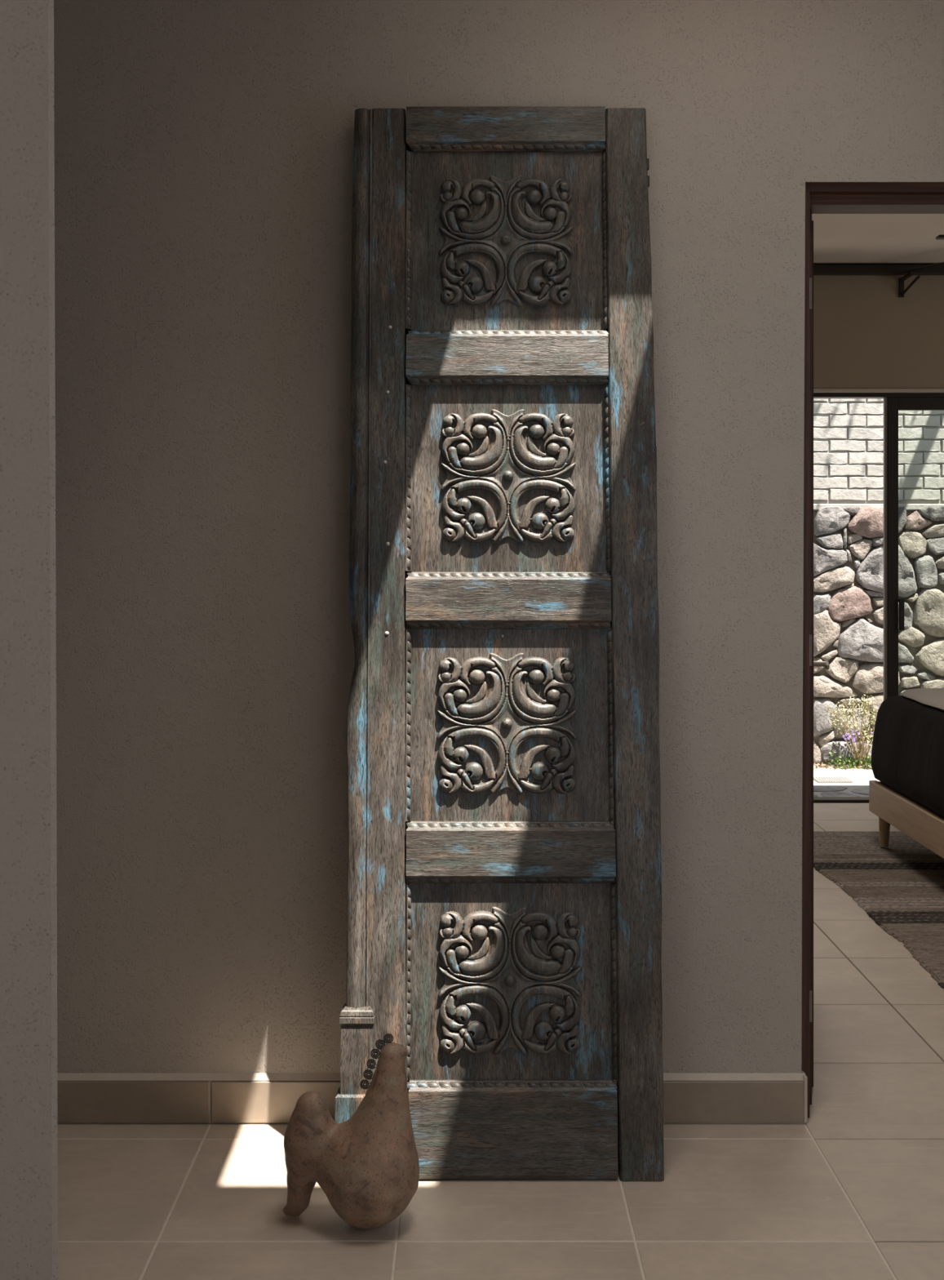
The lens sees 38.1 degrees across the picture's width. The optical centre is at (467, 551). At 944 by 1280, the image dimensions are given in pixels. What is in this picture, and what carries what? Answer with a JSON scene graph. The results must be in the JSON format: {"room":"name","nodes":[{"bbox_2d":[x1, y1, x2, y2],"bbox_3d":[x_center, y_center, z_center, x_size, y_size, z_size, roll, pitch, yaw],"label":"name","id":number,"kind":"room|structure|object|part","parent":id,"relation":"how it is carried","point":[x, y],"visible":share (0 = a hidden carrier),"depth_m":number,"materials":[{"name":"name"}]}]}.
{"room":"hallway","nodes":[
{"label":"hallway","id":0,"kind":"room"},
{"bbox_2d":[0,0,57,1279],"bbox_3d":[-1.556,-0.095,1.799,2.088,2.790,0.180,0,0,0],"label":"wall","id":1,"kind":"structure","parent":0,"point":[28,1100],"depth_m":1.71,"materials":[{"name":"paint"}]},
{"bbox_2d":[53,0,943,1073],"bbox_3d":[0.900,-0.095,3.206,7.000,2.790,0.170,0,0,0],"label":"wall","id":2,"kind":"structure","parent":0,"point":[204,148],"depth_m":3.12,"materials":[{"name":"paint"}]},
{"bbox_2d":[57,1071,808,1123],"bbox_3d":[-0.864,1.244,3.132,3.272,0.111,0.054,0,0,0],"label":"baseboard","id":3,"kind":"structure","parent":2,"relation":"attached to","point":[82,1098],"depth_m":3.11,"materials":[{"name":"paint"}]},
{"bbox_2d":[801,182,943,1117],"bbox_3d":[1.212,0.225,3.592,0.896,2.150,0.898,0,0,0],"label":"door frame","id":4,"kind":"structure","parent":2,"relation":"in","point":[821,197],"depth_m":3.14,"materials":[{"name":"brown wood"}]},
{"bbox_3d":[1.009,0.325,3.913,0.048,0.090,0.137,0,0,14],"label":"handle","id":5,"kind":"part","parent":4,"relation":"part of","materials":[{"name":"metal"}]},
{"bbox_2d":[57,802,943,1279],"bbox_3d":[0.900,1.340,2.854,7.000,0.080,8.690,0,0,0],"label":"floor","id":6,"kind":"structure","parent":0,"point":[855,1190],"depth_m":2.74,"materials":[{"name":"tile"}]},
{"bbox_2d":[283,1033,419,1229],"bbox_3d":[-0.226,1.115,2.642,0.266,0.370,0.188,0,0,0],"label":"animal sculpture","id":7,"kind":"object","parent":6,"relation":"on","point":[366,1165],"visible":1,"depth_m":2.60,"materials":[{"name":"brown ceramic"}]},
{"bbox_2d":[335,106,664,1181],"bbox_3d":[0.070,0.154,2.954,0.686,2.297,0.301,0,0,0],"label":"door","id":8,"kind":"structure","parent":6,"relation":"on","point":[517,980],"depth_m":2.94,"materials":[{"name":"brown wood"}]},
{"bbox_3d":[0.085,-0.944,3.073,0.445,0.097,0.046,0,-6,0],"label":"rail","id":9,"kind":"part","parent":8,"relation":"part of","materials":[{"name":"brown wood"}]},
{"bbox_3d":[0.087,-0.427,3.020,0.444,0.124,0.046,0,-6,0],"label":"rail","id":10,"kind":"part","parent":8,"relation":"part of","materials":[{"name":"brown wood"}]},
{"bbox_3d":[0.088,0.106,2.966,0.442,0.124,0.046,0,-6,0],"label":"rail","id":11,"kind":"part","parent":8,"relation":"part of","materials":[{"name":"brown wood"}]},
{"bbox_3d":[0.091,-0.691,3.057,0.430,0.416,0.019,0,-6,0],"label":"panel","id":12,"kind":"part","parent":8,"relation":"part of","materials":[{"name":"brown wood"}]},
{"bbox_3d":[0.091,-0.160,3.002,0.430,0.420,0.019,0,-6,0],"label":"panel","id":13,"kind":"part","parent":8,"relation":"part of","materials":[{"name":"brown wood"}]},
{"bbox_3d":[0.091,0.371,2.948,0.430,0.418,0.019,0,-6,0],"label":"panel","id":14,"kind":"part","parent":8,"relation":"part of","materials":[{"name":"brown wood"}]},
{"bbox_3d":[0.092,0.639,2.911,0.443,0.130,0.046,0,-6,0],"label":"rail","id":15,"kind":"part","parent":8,"relation":"part of","materials":[{"name":"brown wood"}]},
{"bbox_3d":[0.091,0.905,2.893,0.430,0.410,0.019,0,-6,0],"label":"panel","id":16,"kind":"part","parent":8,"relation":"part of","materials":[{"name":"brown wood"}]},
{"bbox_3d":[0.094,1.203,2.853,0.434,0.197,0.046,0,-6,0],"label":"rail","id":17,"kind":"part","parent":8,"relation":"part of","materials":[{"name":"brown wood"}]},
{"bbox_2d":[813,831,943,988],"bbox_3d":[2.647,1.293,5.124,2.466,0.013,2.434,0,0,0],"label":"braided rug","id":18,"kind":"object","parent":6,"relation":"on","point":[900,886],"visible":0.87,"depth_m":5.35,"materials":[{"name":"grey fabric"}]},
{"bbox_2d":[869,780,943,858],"bbox_3d":[2.603,0.969,5.046,1.653,0.637,2.015,0,0,0],"label":"bed","id":19,"kind":"object","parent":18,"relation":"on","point":[919,822],"visible":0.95,"depth_m":5.57,"materials":[{"name":"brown wood"}]},
{"bbox_3d":[1.825,1.177,5.979,0.056,0.221,0.058,0,0,0],"label":"leg","id":20,"kind":"part","parent":19,"relation":"part of","materials":[{"name":"brown wood"}]},
{"bbox_2d":[871,695,943,816],"bbox_3d":[2.603,0.819,5.061,1.665,0.378,2.025,0,0,0],"label":"mattress","id":21,"kind":"object","parent":19,"relation":"on","point":[908,750],"visible":0.96,"depth_m":5.54,"materials":[{"name":"black fabric"}]},
{"bbox_2d":[902,688,943,710],"bbox_3d":[2.563,0.615,5.074,1.453,0.025,1.969,0,0,0],"label":"sheet","id":22,"kind":"object","parent":21,"relation":"on","point":[933,697],"visible":1,"depth_m":5.79,"materials":[{"name":"beige fabric"}]},
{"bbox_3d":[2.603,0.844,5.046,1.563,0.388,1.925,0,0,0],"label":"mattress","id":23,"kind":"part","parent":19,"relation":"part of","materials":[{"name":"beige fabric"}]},
{"bbox_2d":[813,763,879,796],"bbox_3d":[2.800,1.427,8.000,5.200,0.146,1.599,0,0,0],"label":"floor","id":24,"kind":"structure","parent":0,"point":[860,777],"depth_m":8.04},
{"bbox_2d":[813,777,853,782],"bbox_3d":[2.165,1.357,8.129,0.200,0.010,0.170,0,0,0],"label":"drain grate","id":25,"kind":"object","parent":24,"relation":"on","point":[820,780],"visible":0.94,"depth_m":8.11,"materials":[{"name":"metal"}]},
{"bbox_2d":[813,762,871,769],"bbox_3d":[2.452,1.340,8.579,2.325,0.048,0.253,0,0,0],"label":"leaf litter","id":26,"kind":"object","parent":24,"relation":"on","point":[821,764],"visible":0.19,"depth_m":8.58,"materials":[{"name":"plant"}]},
{"bbox_2d":[825,749,871,768],"bbox_3d":[2.528,1.301,8.610,0.536,0.131,0.176,0,0,0],"label":"ground cover","id":27,"kind":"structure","parent":24,"relation":"on","point":[868,761],"depth_m":8.59,"materials":[{"name":"green plant"}]},
{"bbox_2d":[824,690,878,768],"bbox_3d":[2.436,1.120,8.591,0.374,0.484,0.199,0,0,0],"label":"flowering shrub","id":28,"kind":"object","parent":24,"relation":"on","point":[865,730],"visible":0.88,"depth_m":8.60,"materials":[{"name":"green plant"}]},
{"bbox_2d":[812,213,943,263],"bbox_3d":[0.900,-1.800,2.834,7.000,0.620,8.650,0,0,0],"label":"ceiling","id":29,"kind":"structure","parent":0,"point":[838,238],"depth_m":6.52,"materials":[{"name":"paint"}]},
{"bbox_2d":[936,234,943,239],"bbox_3d":[2.560,-1.345,5.509,0.969,0.289,0.969,0,0,45],"label":"ceiling fan","id":30,"kind":"object","parent":29,"relation":"hanging from","point":[941,237],"visible":1,"depth_m":5.50,"materials":[{"name":"black metal"}]},
{"bbox_2d":[813,398,943,763],"bbox_3d":[2.800,-0.085,8.879,5.200,3.169,0.340,0,0,0],"label":"wall","id":31,"kind":"structure","parent":0,"point":[849,433],"depth_m":8.76,"materials":[{"name":"grey stone"}]},
{"bbox_2d":[813,275,943,393],"bbox_3d":[2.100,-0.095,7.154,4.840,2.790,0.090,0,0,0],"label":"wall","id":32,"kind":"structure","parent":0,"point":[866,335],"depth_m":7.11,"materials":[{"name":"paint"}]},
{"bbox_2d":[813,393,943,802],"bbox_3d":[2.475,0.238,7.146,3.150,2.124,0.097,0,0,0],"label":"window","id":33,"kind":"structure","parent":32,"relation":"in","point":[894,607],"depth_m":7.12,"materials":[{"name":"metal"}]},
{"bbox_3d":[2.256,0.326,7.109,0.024,0.165,0.024,0,0,0],"label":"handle","id":34,"kind":"part","parent":33,"relation":"part of","materials":[{"name":"metal"}]},
{"bbox_3d":[3.102,0.241,7.136,1.825,2.090,0.035,0,0,0],"label":"sliding panel","id":35,"kind":"part","parent":33,"relation":"part of","materials":[{"name":"metal"}]},
{"bbox_2d":[813,263,943,275],"bbox_3d":[2.100,-1.462,7.079,4.600,0.054,0.060,0,0,0],"label":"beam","id":36,"kind":"structure","parent":32,"relation":"attached to","point":[819,268],"depth_m":7.05,"materials":[{"name":"metal"}]},
{"bbox_2d":[813,388,943,392],"bbox_3d":[2.475,-0.836,7.103,3.250,0.020,0.012,0,0,0],"label":"trim","id":37,"kind":"structure","parent":32,"relation":"attached to","point":[815,390],"depth_m":7.10,"materials":[{"name":"paint"}]},
{"bbox_2d":[897,262,943,297],"bbox_3d":[2.487,-1.377,6.594,0.110,0.114,1.139,0,0,-29],"label":"rod bracket","id":38,"kind":"object","parent":32,"relation":"attached to","point":[902,291],"visible":1,"depth_m":6.98,"materials":[{"name":"metal"}]},
{"bbox_3d":[2.253,-1.369,7.103,0.026,0.099,0.012,0,0,0],"label":"wall plate","id":39,"kind":"part","parent":38,"relation":"part of","materials":[{"name":"metal"}]},
{"bbox_3d":[2.253,-1.409,7.015,0.020,0.015,0.162,0,0,0],"label":"arm","id":40,"kind":"part","parent":38,"relation":"part of","materials":[{"name":"metal"}]},
{"bbox_3d":[2.505,-1.426,6.561,0.017,0.017,1.067,0,0,-34],"label":"rod","id":41,"kind":"part","parent":38,"relation":"part of","materials":[{"name":"metal"}]}
]}

